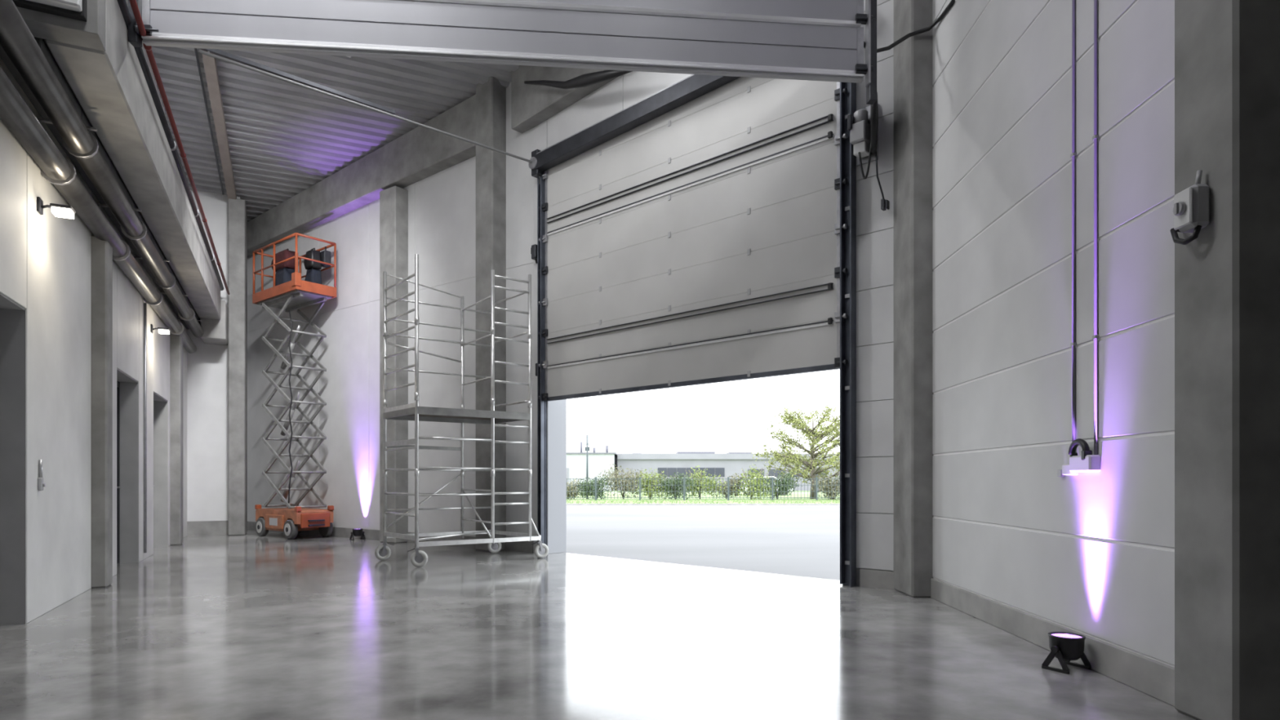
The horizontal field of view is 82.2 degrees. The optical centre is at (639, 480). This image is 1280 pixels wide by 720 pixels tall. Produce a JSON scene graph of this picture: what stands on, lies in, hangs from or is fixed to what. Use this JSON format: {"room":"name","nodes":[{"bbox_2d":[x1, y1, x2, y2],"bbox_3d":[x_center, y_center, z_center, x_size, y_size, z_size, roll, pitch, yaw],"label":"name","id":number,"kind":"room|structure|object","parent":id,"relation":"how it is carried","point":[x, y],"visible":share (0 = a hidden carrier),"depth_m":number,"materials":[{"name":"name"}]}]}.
{"room":"warehouse interior","nodes":[
{"label":"warehouse interior","id":0,"kind":"room"},
{"bbox_2d":[0,0,186,623],"bbox_3d":[-6.839,-3.450,8.923,0.850,9.200,13.400,0,0,-26],"label":"wall","id":1,"kind":"structure","parent":0,"point":[45,259],"depth_m":6.70,"materials":[{"name":"grey paint"}]},
{"bbox_2d":[0,293,26,625],"bbox_3d":[-4.841,-0.110,5.096,0.535,2.520,1.470,0,0,-26],"label":"door","id":2,"kind":"structure","parent":1,"relation":"in","point":[12,315],"depth_m":5.83,"materials":[{"name":"metal"}]},
{"bbox_2d":[37,459,45,490],"bbox_3d":[-5.022,-0.040,6.156,0.042,0.260,0.060,0,0,-26],"label":"switch","id":3,"kind":"object","parent":1,"relation":"attached to","point":[41,484],"visible":1,"depth_m":6.14,"materials":[{"name":"grey plastic"}]},
{"bbox_2d":[36,196,75,218],"bbox_3d":[-4.933,-2.300,6.199,0.240,0.120,0.140,0,0,-26],"label":"wall lamp","id":4,"kind":"object","parent":1,"relation":"attached to","point":[58,210],"visible":1,"depth_m":6.17,"materials":[{"name":"metal"}]},
{"bbox_2d":[51,206,74,218],"bbox_3d":[-4.893,-2.265,6.218,0.130,0.050,0.120,0,0,-26],"label":"diffuser","id":5,"kind":"object","parent":4,"relation":"attached to","point":[68,212],"depth_m":6.18,"materials":[{"name":"white plastic"}]},
{"bbox_2d":[12,0,105,51],"bbox_3d":[-4.216,-3.830,5.184,0.650,1.240,0.390,0,0,-26],"label":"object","id":6,"kind":"object","parent":1,"relation":"attached to","point":[80,23],"visible":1,"depth_m":5.22,"materials":[{"name":"grey metal"}]},
{"bbox_2d":[0,66,196,353],"bbox_3d":[-6.313,-2.650,9.064,0.250,0.244,12.600,0,0,-26],"label":"pipe","id":7,"kind":"object","parent":1,"relation":"attached to","point":[15,113],"visible":0.92,"depth_m":6.49,"materials":[{"name":"metal"}]},
{"bbox_2d":[0,44,202,329],"bbox_3d":[-6.232,-3.058,9.102,0.400,0.095,12.600,0,0,-26],"label":"cable tray","id":8,"kind":"object","parent":1,"relation":"attached to","point":[3,55],"visible":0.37,"depth_m":6.91,"materials":[{"name":"metal"}]},
{"bbox_2d":[0,0,204,337],"bbox_3d":[-6.082,-2.910,8.952,0.250,0.244,12.200,0,0,-26],"label":"pipe","id":9,"kind":"object","parent":1,"relation":"attached to","point":[17,41],"visible":1,"depth_m":6.12,"materials":[{"name":"metal"}]},
{"bbox_2d":[33,36,199,324],"bbox_3d":[-6.773,-3.295,10.079,0.255,0.350,10.610,0,0,-26],"label":"pipe","id":10,"kind":"object","parent":1,"relation":"attached to","point":[41,42],"visible":0.08,"depth_m":7.06,"materials":[{"name":"metal"}]},
{"bbox_2d":[116,368,138,564],"bbox_3d":[-6.936,-0.110,9.481,0.535,2.520,1.450,0,0,-26],"label":"door","id":11,"kind":"structure","parent":1,"relation":"in","point":[127,388],"depth_m":10.18,"materials":[{"name":"metal"}]},
{"bbox_2d":[143,302,146,552],"bbox_3d":[-7.136,-0.750,10.577,0.033,3.600,0.033,0,0,23],"label":"conduit","id":12,"kind":"object","parent":1,"relation":"attached to","point":[144,304],"visible":1,"depth_m":10.56,"materials":[{"name":"metal"}]},
{"bbox_2d":[150,324,170,334],"bbox_3d":[-7.317,-2.300,11.188,0.240,0.120,0.140,0,0,-26],"label":"wall lamp","id":13,"kind":"object","parent":1,"relation":"attached to","point":[161,330],"visible":1,"depth_m":11.15,"materials":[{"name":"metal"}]},
{"bbox_2d":[158,328,169,334],"bbox_3d":[-7.276,-2.265,11.208,0.130,0.050,0.120,0,0,-26],"label":"diffuser","id":14,"kind":"object","parent":13,"relation":"attached to","point":[160,331],"depth_m":11.17,"materials":[{"name":"white plastic"}]},
{"bbox_2d":[153,391,168,546],"bbox_3d":[-8.095,-0.110,11.908,0.535,2.520,1.530,0,0,-26],"label":"door","id":15,"kind":"structure","parent":1,"relation":"in","point":[160,404],"depth_m":12.65,"materials":[{"name":"metal"}]},
{"bbox_2d":[186,189,239,521],"bbox_3d":[-9.698,-3.450,16.534,1.350,9.200,3.000,0,0,-26],"label":"wall","id":16,"kind":"structure","parent":0,"point":[206,367],"depth_m":15.24,"materials":[{"name":"white paint"}]},
{"bbox_2d":[186,520,227,536],"bbox_3d":[-8.891,1.000,15.249,0.900,0.300,0.015,0,0,-26],"label":"baseboard","id":17,"kind":"structure","parent":16,"relation":"attached to","point":[197,527],"depth_m":15.20,"materials":[{"name":"grey concrete"}]},
{"bbox_2d":[200,300,227,345],"bbox_3d":[-8.671,-3.210,14.952,0.440,0.780,0.740,0,0,-26],"label":"concrete beam","id":18,"kind":"structure","parent":16,"relation":"attached to","point":[215,331],"depth_m":14.68,"materials":[{"name":"grey concrete"}]},
{"bbox_2d":[44,0,220,319],"bbox_3d":[-6.363,-3.525,9.998,0.375,0.650,10.130,0,0,-26],"label":"concrete beam","id":19,"kind":"structure","parent":18,"relation":"on","point":[110,86],"depth_m":7.23,"materials":[{"name":"grey concrete"}]},
{"bbox_2d":[117,0,224,290],"bbox_3d":[-6.330,-3.916,10.330,0.125,0.122,10.300,0,0,-26],"label":"pipe","id":20,"kind":"object","parent":19,"relation":"on","point":[122,4],"visible":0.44,"depth_m":8.15,"materials":[{"name":"metal"}]},
{"bbox_2d":[128,0,230,294],"bbox_3d":[-6.213,-3.820,10.386,0.060,0.058,10.300,0,0,-26],"label":"pipe","id":21,"kind":"object","parent":19,"relation":"attached to","point":[133,3],"visible":0.94,"depth_m":7.80,"materials":[{"name":"metal"}]},
{"bbox_2d":[151,45,519,222],"bbox_3d":[-4.825,-6.969,5.298,17.350,2.462,25.395,0,0,0],"label":"ceiling","id":22,"kind":"structure","parent":0,"point":[263,140],"depth_m":12.46,"materials":[{"name":"grey metal"}]},
{"bbox_2d":[128,0,876,104],"bbox_3d":[-1.074,-5.250,6.586,6.598,3.400,0.130,0,0,-5],"label":"door","id":23,"kind":"structure","parent":22,"relation":"hanging from","point":[811,40],"depth_m":6.63,"materials":[{"name":"silver metal"}]},
{"bbox_2d":[863,0,955,53],"bbox_3d":[2.535,-4.220,6.964,0.829,0.335,0.479,0,0,22],"label":"cable","id":24,"kind":"object","parent":23,"relation":"hanging from","point":[938,20],"visible":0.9,"depth_m":7.06,"materials":[{"name":"black plastic"}]},
{"bbox_2d":[247,82,533,537],"bbox_3d":[-6.511,-3.450,15.344,12.250,9.200,0.300,0,0,36],"label":"wall","id":25,"kind":"structure","parent":0,"point":[442,206],"depth_m":14.14,"materials":[{"name":"grey"}]},
{"bbox_2d":[247,94,475,257],"bbox_3d":[-6.057,-5.760,14.678,8.570,1.179,0.280,0,0,36],"label":"concrete beam","id":26,"kind":"structure","parent":25,"relation":"attached to","point":[421,153],"depth_m":13.72,"materials":[{"name":"grey concrete"}]},
{"bbox_2d":[247,521,533,552],"bbox_3d":[-5.972,1.055,14.768,10.600,0.190,0.035,0,0,36],"label":"baseboard","id":27,"kind":"structure","parent":25,"relation":"attached to","point":[521,546],"depth_m":13.47,"materials":[{"name":"grey concrete"}]},
{"bbox_2d":[0,529,1196,719],"bbox_3d":[-3.213,1.275,5.418,13.626,0.250,25.235,0,0,0],"label":"floor","id":28,"kind":"structure","parent":0,"point":[249,626],"depth_m":5.03,"materials":[{"name":"concrete"}]},
{"bbox_2d":[90,235,112,588],"bbox_3d":[-5.824,-0.725,7.923,0.160,3.750,0.280,0,0,-26],"label":"pilaster","id":29,"kind":"object","parent":28,"relation":"on","point":[101,251],"visible":0.84,"depth_m":7.81,"materials":[{"name":"grey concrete"}]},
{"bbox_2d":[169,333,182,545],"bbox_3d":[-8.278,-0.725,13.084,0.180,3.750,0.350,0,0,-26],"label":"pilaster","id":30,"kind":"object","parent":28,"relation":"on","point":[175,341],"visible":0.8,"depth_m":12.93,"materials":[{"name":"grey concrete"}]},
{"bbox_2d":[227,198,247,535],"bbox_3d":[-8.559,-2.350,15.610,0.310,7.000,0.850,0,0,-26],"label":"concrete column","id":31,"kind":"structure","parent":28,"relation":"on","point":[237,208],"depth_m":15.23,"materials":[{"name":"grey concrete"}]},
{"bbox_2d":[252,232,336,539],"bbox_3d":[-7.027,-1.792,14.894,1.874,5.884,0.870,0,0,39],"label":"scissor lift","id":32,"kind":"object","parent":28,"relation":"on","point":[295,294],"visible":0.98,"depth_m":14.68,"materials":[{"name":"orange paint"}]},
{"bbox_2d":[272,267,294,286],"bbox_3d":[-7.116,-3.978,14.709,0.494,0.586,0.254,0,0,39],"label":"bag","id":33,"kind":"object","parent":32,"relation":"on","point":[283,275],"visible":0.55,"depth_m":14.57,"materials":[{"name":"blue fabric"}]},
{"bbox_2d":[271,248,298,271],"bbox_3d":[-7.146,-4.426,14.759,0.642,0.412,0.254,0,0,39],"label":"bag","id":34,"kind":"object","parent":33,"relation":"on","point":[286,254],"visible":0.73,"depth_m":14.60,"materials":[{"name":"red fabric"}]},
{"bbox_2d":[304,268,322,284],"bbox_3d":[-6.518,-3.968,14.639,0.316,0.566,0.215,0,0,39],"label":"bag","id":35,"kind":"object","parent":32,"relation":"on","point":[313,275],"visible":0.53,"depth_m":14.55,"materials":[{"name":"blue fabric"}]},
{"bbox_2d":[303,248,321,270],"bbox_3d":[-6.515,-4.405,14.610,0.316,0.411,0.215,0,0,39],"label":"bag","id":36,"kind":"object","parent":35,"relation":"on","point":[313,254],"visible":0.91,"depth_m":14.53,"materials":[{"name":"black plastic"}]},
{"bbox_2d":[349,528,365,540],"bbox_3d":[-5.460,1.048,14.181,0.200,0.205,0.254,0,0,44],"label":"uplight","id":37,"kind":"object","parent":28,"relation":"on","point":[358,531],"visible":1,"depth_m":14.11,"materials":[{"name":"black plastic"}]},
{"bbox_2d":[379,185,408,542],"bbox_3d":[-4.549,-2.100,13.564,0.480,6.500,0.300,0,0,36],"label":"concrete column","id":38,"kind":"structure","parent":28,"relation":"on","point":[393,201],"depth_m":13.42,"materials":[{"name":"grey concrete"}]},
{"bbox_2d":[374,253,548,567],"bbox_3d":[-2.562,-0.916,10.625,2.161,4.129,1.224,0,0,-37],"label":"scaffold tower","id":39,"kind":"object","parent":28,"relation":"on","point":[411,411],"visible":1,"depth_m":10.48,"materials":[{"name":"metal"}]},
{"bbox_2d":[475,76,506,551],"bbox_3d":[-2.443,-3.350,12.014,0.410,9.000,0.320,0,0,36],"label":"concrete column","id":40,"kind":"structure","parent":28,"relation":"on","point":[491,96],"depth_m":11.91,"materials":[{"name":"grey concrete"}]},
{"bbox_2d":[892,0,933,597],"bbox_3d":[2.792,-3.350,7.555,0.275,9.000,0.790,0,0,0],"label":"concrete column","id":41,"kind":"structure","parent":28,"relation":"on","point":[913,57],"depth_m":7.17,"materials":[{"name":"grey concrete"}]},
{"bbox_2d":[1041,631,1090,674],"bbox_3d":[2.600,1.048,4.470,0.254,0.205,0.200,0,0,-29],"label":"uplight","id":42,"kind":"object","parent":28,"relation":"on","point":[1066,646],"visible":1,"depth_m":4.41,"materials":[{"name":"black plastic"}]},
{"bbox_2d":[1174,0,1279,719],"bbox_3d":[3.103,-3.350,3.465,0.895,9.000,0.390,0,0,0],"label":"concrete pillar","id":43,"kind":"structure","parent":28,"relation":"on","point":[1227,52],"depth_m":3.31,"materials":[{"name":"grey concrete"}]},
{"bbox_2d":[1169,169,1209,244],"bbox_3d":[2.591,-1.282,3.494,0.132,0.339,0.188,0,0,0],"label":"switch","id":44,"kind":"object","parent":43,"relation":"attached to","point":[1191,210],"visible":1,"depth_m":3.42,"materials":[{"name":"grey plastic"}]},
{"bbox_2d":[533,0,893,586],"bbox_3d":[0.694,-3.450,9.729,6.110,9.200,0.390,0,0,42],"label":"wall","id":45,"kind":"structure","parent":0,"point":[874,225],"depth_m":7.84,"materials":[{"name":"grey"}]},
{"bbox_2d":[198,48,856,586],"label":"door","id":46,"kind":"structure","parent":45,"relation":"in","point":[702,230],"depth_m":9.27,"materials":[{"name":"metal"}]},
{"bbox_2d":[530,244,537,263],"bbox_3d":[-1.629,-3.538,11.500,0.210,0.284,0.120,0,0,42],"label":"control box","id":47,"kind":"object","parent":45,"relation":"attached to","point":[534,247],"visible":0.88,"depth_m":11.45,"materials":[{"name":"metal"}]},
{"bbox_2d":[535,363,537,376],"bbox_3d":[-1.558,-1.688,11.462,0.147,0.264,0.116,0,0,0],"label":"safety catch","id":48,"kind":"object","parent":45,"relation":"attached to","point":[535,363],"visible":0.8,"depth_m":11.41,"materials":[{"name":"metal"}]},
{"bbox_2d":[546,399,566,553],"bbox_3d":[-1.324,-1.850,11.567,0.052,6.000,0.390,0,0,42],"label":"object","id":49,"kind":"structure","parent":45,"relation":"attached to","point":[556,410],"depth_m":11.55,"materials":[{"name":"grey paint"}]},
{"bbox_2d":[511,65,616,133],"bbox_3d":[0.226,-6.310,9.743,5.920,1.478,0.260,0,0,42],"label":"concrete beam","id":50,"kind":"structure","parent":45,"relation":"attached to","point":[531,105],"depth_m":11.20,"materials":[{"name":"grey concrete"}]},
{"bbox_2d":[524,70,632,88],"bbox_3d":[-0.880,-5.675,10.298,2.309,0.686,0.160,0,0,45],"label":"hose","id":51,"kind":"object","parent":50,"relation":"hanging from","point":[587,79],"visible":0.86,"depth_m":10.13,"materials":[{"name":"black plastic"}]},
{"bbox_2d":[847,92,889,210],"bbox_3d":[2.417,-3.410,7.641,0.358,1.180,0.629,0,0,-14],"label":"operator","id":52,"kind":"object","parent":45,"relation":"attached to","point":[863,126],"visible":0.92,"depth_m":7.71,"materials":[{"name":"metal"}]},
{"bbox_2d":[860,568,895,590],"bbox_3d":[2.549,1.055,7.779,0.440,0.190,0.035,0,0,42],"label":"baseboard","id":53,"kind":"structure","parent":45,"relation":"attached to","point":[877,579],"depth_m":7.79,"materials":[{"name":"concrete"}]},
{"bbox_2d":[932,0,1174,667],"bbox_3d":[2.974,-3.450,5.600,0.354,9.200,4.316,0,0,2],"label":"wall","id":54,"kind":"structure","parent":0,"point":[1089,553],"depth_m":4.87,"materials":[{"name":"white"}]},
{"bbox_2d":[930,577,1174,706],"bbox_3d":[2.791,1.055,5.450,0.032,0.190,3.704,0,0,2],"label":"baseboard","id":55,"kind":"structure","parent":54,"relation":"attached to","point":[1156,679],"depth_m":4.52,"materials":[{"name":"concrete"}]},
{"bbox_2d":[1057,438,1100,476],"bbox_3d":[2.719,-0.138,4.595,0.079,0.235,0.452,0,0,2],"label":"box","id":56,"kind":"object","parent":54,"relation":"attached to","point":[1086,462],"visible":1,"depth_m":4.47,"materials":[{"name":"white plastic"}]},
{"bbox_2d":[1057,469,1064,476],"bbox_3d":[2.753,-0.045,4.795,0.028,0.050,0.050,0,0,0],"label":"outlet","id":57,"kind":"object","parent":56,"relation":"attached to","point":[1060,471],"depth_m":4.78,"materials":[{"name":"grey plastic"}]},
{"bbox_2d":[1070,0,1098,454],"bbox_3d":[2.745,-3.550,4.530,0.024,6.800,0.271,0,0,2],"label":"cable","id":58,"kind":"object","parent":54,"relation":"attached to","point":[1095,137],"visible":0.88,"depth_m":4.64,"materials":[{"name":"grey"}]},
{"label":"outside","id":59,"kind":"structure","parent":0,"visible":0},
{"bbox_2d":[578,489,835,493],"bbox_3d":[0.000,1.130,180.000,600.000,0.001,240.000,0,0,0],"label":"field","id":60,"kind":"structure","parent":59,"point":[794,491],"depth_m":65.49,"materials":[{"name":"green plant"}]},
{"bbox_2d":[566,441,617,490],"bbox_3d":[-14.350,-1.500,83.900,23.700,5.300,16.200,0,0,0],"label":"white hall","id":61,"kind":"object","parent":60,"relation":"on","point":[598,462],"visible":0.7,"depth_m":76.00,"materials":[{"name":"grey"}]},
{"bbox_2d":[617,451,839,490],"bbox_3d":[15.900,-1.000,87.850,36.600,4.300,20.300,0,0,0],"label":"grey hall","id":62,"kind":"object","parent":60,"relation":"on","point":[729,464],"visible":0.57,"depth_m":78.00,"materials":[{"name":"grey"}]},
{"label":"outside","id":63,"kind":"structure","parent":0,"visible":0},
{"bbox_2d":[566,493,839,503],"bbox_3d":[0.000,1.145,47.100,180.000,0.030,25.800,0,0,0],"label":"lawn","id":64,"kind":"structure","parent":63,"point":[580,500],"depth_m":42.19,"materials":[{"name":"green plant"}]},
{"bbox_2d":[567,478,582,499],"bbox_3d":[-4.418,0.527,43.726,2.600,1.304,1.978,0,0,0],"label":"shrub","id":65,"kind":"object","parent":64,"relation":"on","point":[578,482],"visible":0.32,"depth_m":43.40,"materials":[{"name":"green plant"}]},
{"bbox_2d":[582,434,591,498],"bbox_3d":[-3.200,-0.800,44.500,0.500,3.900,0.140,0,0,0],"label":"utility pole","id":66,"kind":"object","parent":64,"relation":"on","point":[586,449],"visible":0.82,"depth_m":44.46,"materials":[{"name":"grey metal"}]},
{"bbox_2d":[575,474,610,499],"bbox_3d":[-2.759,0.400,43.634,2.143,1.523,1.678,0,0,0],"label":"shrub","id":67,"kind":"object","parent":64,"relation":"on","point":[587,490],"visible":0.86,"depth_m":43.38,"materials":[{"name":"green plant"}]},
{"bbox_2d":[597,463,649,499],"bbox_3d":[-0.973,0.095,43.918,3.130,2.126,1.813,0,0,0],"label":"shrub","id":68,"kind":"object","parent":64,"relation":"on","point":[626,481],"visible":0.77,"depth_m":43.77,"materials":[{"name":"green plant"}]},
{"bbox_2d":[635,468,671,499],"bbox_3d":[0.779,0.233,43.570,2.278,1.935,1.761,0,0,-25],"label":"shrub","id":69,"kind":"object","parent":64,"relation":"on","point":[646,476],"visible":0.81,"depth_m":43.37,"materials":[{"name":"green plant"}]},
{"bbox_2d":[657,472,695,499],"bbox_3d":[2.116,0.356,43.249,2.516,1.608,1.547,0,0,29],"label":"shrub","id":70,"kind":"object","parent":64,"relation":"on","point":[667,482],"visible":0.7,"depth_m":43.05,"materials":[{"name":"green plant"}]},
{"bbox_2d":[566,476,839,500],"bbox_3d":[6.250,0.490,41.500,27.600,1.320,0.060,0,0,0],"label":"wire fence","id":71,"kind":"object","parent":64,"relation":"on","point":[772,485],"visible":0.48,"depth_m":41.49,"materials":[{"name":"grey"}]},
{"bbox_2d":[684,465,725,499],"bbox_3d":[3.703,0.138,43.811,2.906,2.041,1.844,0,0,0],"label":"shrub","id":72,"kind":"object","parent":64,"relation":"on","point":[705,480],"visible":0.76,"depth_m":43.65,"materials":[{"name":"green plant"}]},
{"bbox_2d":[711,473,746,498],"bbox_3d":[5.366,0.372,44.221,2.452,1.577,1.486,0,0,-21],"label":"shrub","id":73,"kind":"object","parent":64,"relation":"on","point":[732,477],"visible":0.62,"depth_m":44.02,"materials":[{"name":"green plant"}]},
{"bbox_2d":[732,464,777,499],"bbox_3d":[6.785,0.087,43.477,2.531,2.170,1.902,0,0,0],"label":"shrub","id":74,"kind":"object","parent":64,"relation":"on","point":[752,481],"visible":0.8,"depth_m":43.37,"materials":[{"name":"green plant"}]},
{"bbox_2d":[741,476,792,495],"bbox_3d":[9.416,0.439,54.995,3.913,1.414,1.650,0,0,0],"label":"shrub","id":75,"kind":"object","parent":64,"relation":"on","point":[748,493],"visible":0.23,"depth_m":54.20,"materials":[{"name":"green plant"}]},
{"bbox_2d":[762,469,799,499],"bbox_3d":[8.309,0.275,43.749,2.434,1.769,1.846,0,0,0],"label":"shrub","id":76,"kind":"object","parent":64,"relation":"on","point":[785,481],"visible":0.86,"depth_m":43.51,"materials":[{"name":"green plant"}]},
{"bbox_2d":[752,404,839,498],"bbox_3d":[11.086,-1.704,45.199,6.984,5.725,6.296,0,0,43],"label":"leafy tree","id":77,"kind":"object","parent":64,"relation":"on","point":[799,424],"visible":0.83,"depth_m":44.78,"materials":[{"name":"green plant"}]},
{"bbox_2d":[811,475,839,499],"bbox_3d":[11.362,0.438,43.292,2.705,1.492,1.878,0,0,0],"label":"shrub","id":78,"kind":"object","parent":64,"relation":"on","point":[829,491],"visible":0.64,"depth_m":43.08,"materials":[{"name":"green plant"}]},
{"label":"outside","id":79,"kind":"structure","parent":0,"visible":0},
{"bbox_2d":[564,505,839,580],"bbox_3d":[0.000,1.162,-2.900,180.000,0.001,74.200,0,0,0],"label":"pavement","id":80,"kind":"structure","parent":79,"point":[798,540],"depth_m":15.46,"materials":[{"name":"concrete"}]},
{"bbox_2d":[566,503,839,505],"bbox_3d":[0.000,1.131,34.100,180.000,0.062,0.200,0,0,0],"label":"kerb","id":81,"kind":"object","parent":80,"relation":"on","point":[566,504],"visible":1,"depth_m":34.00,"materials":[{"name":"concrete"}]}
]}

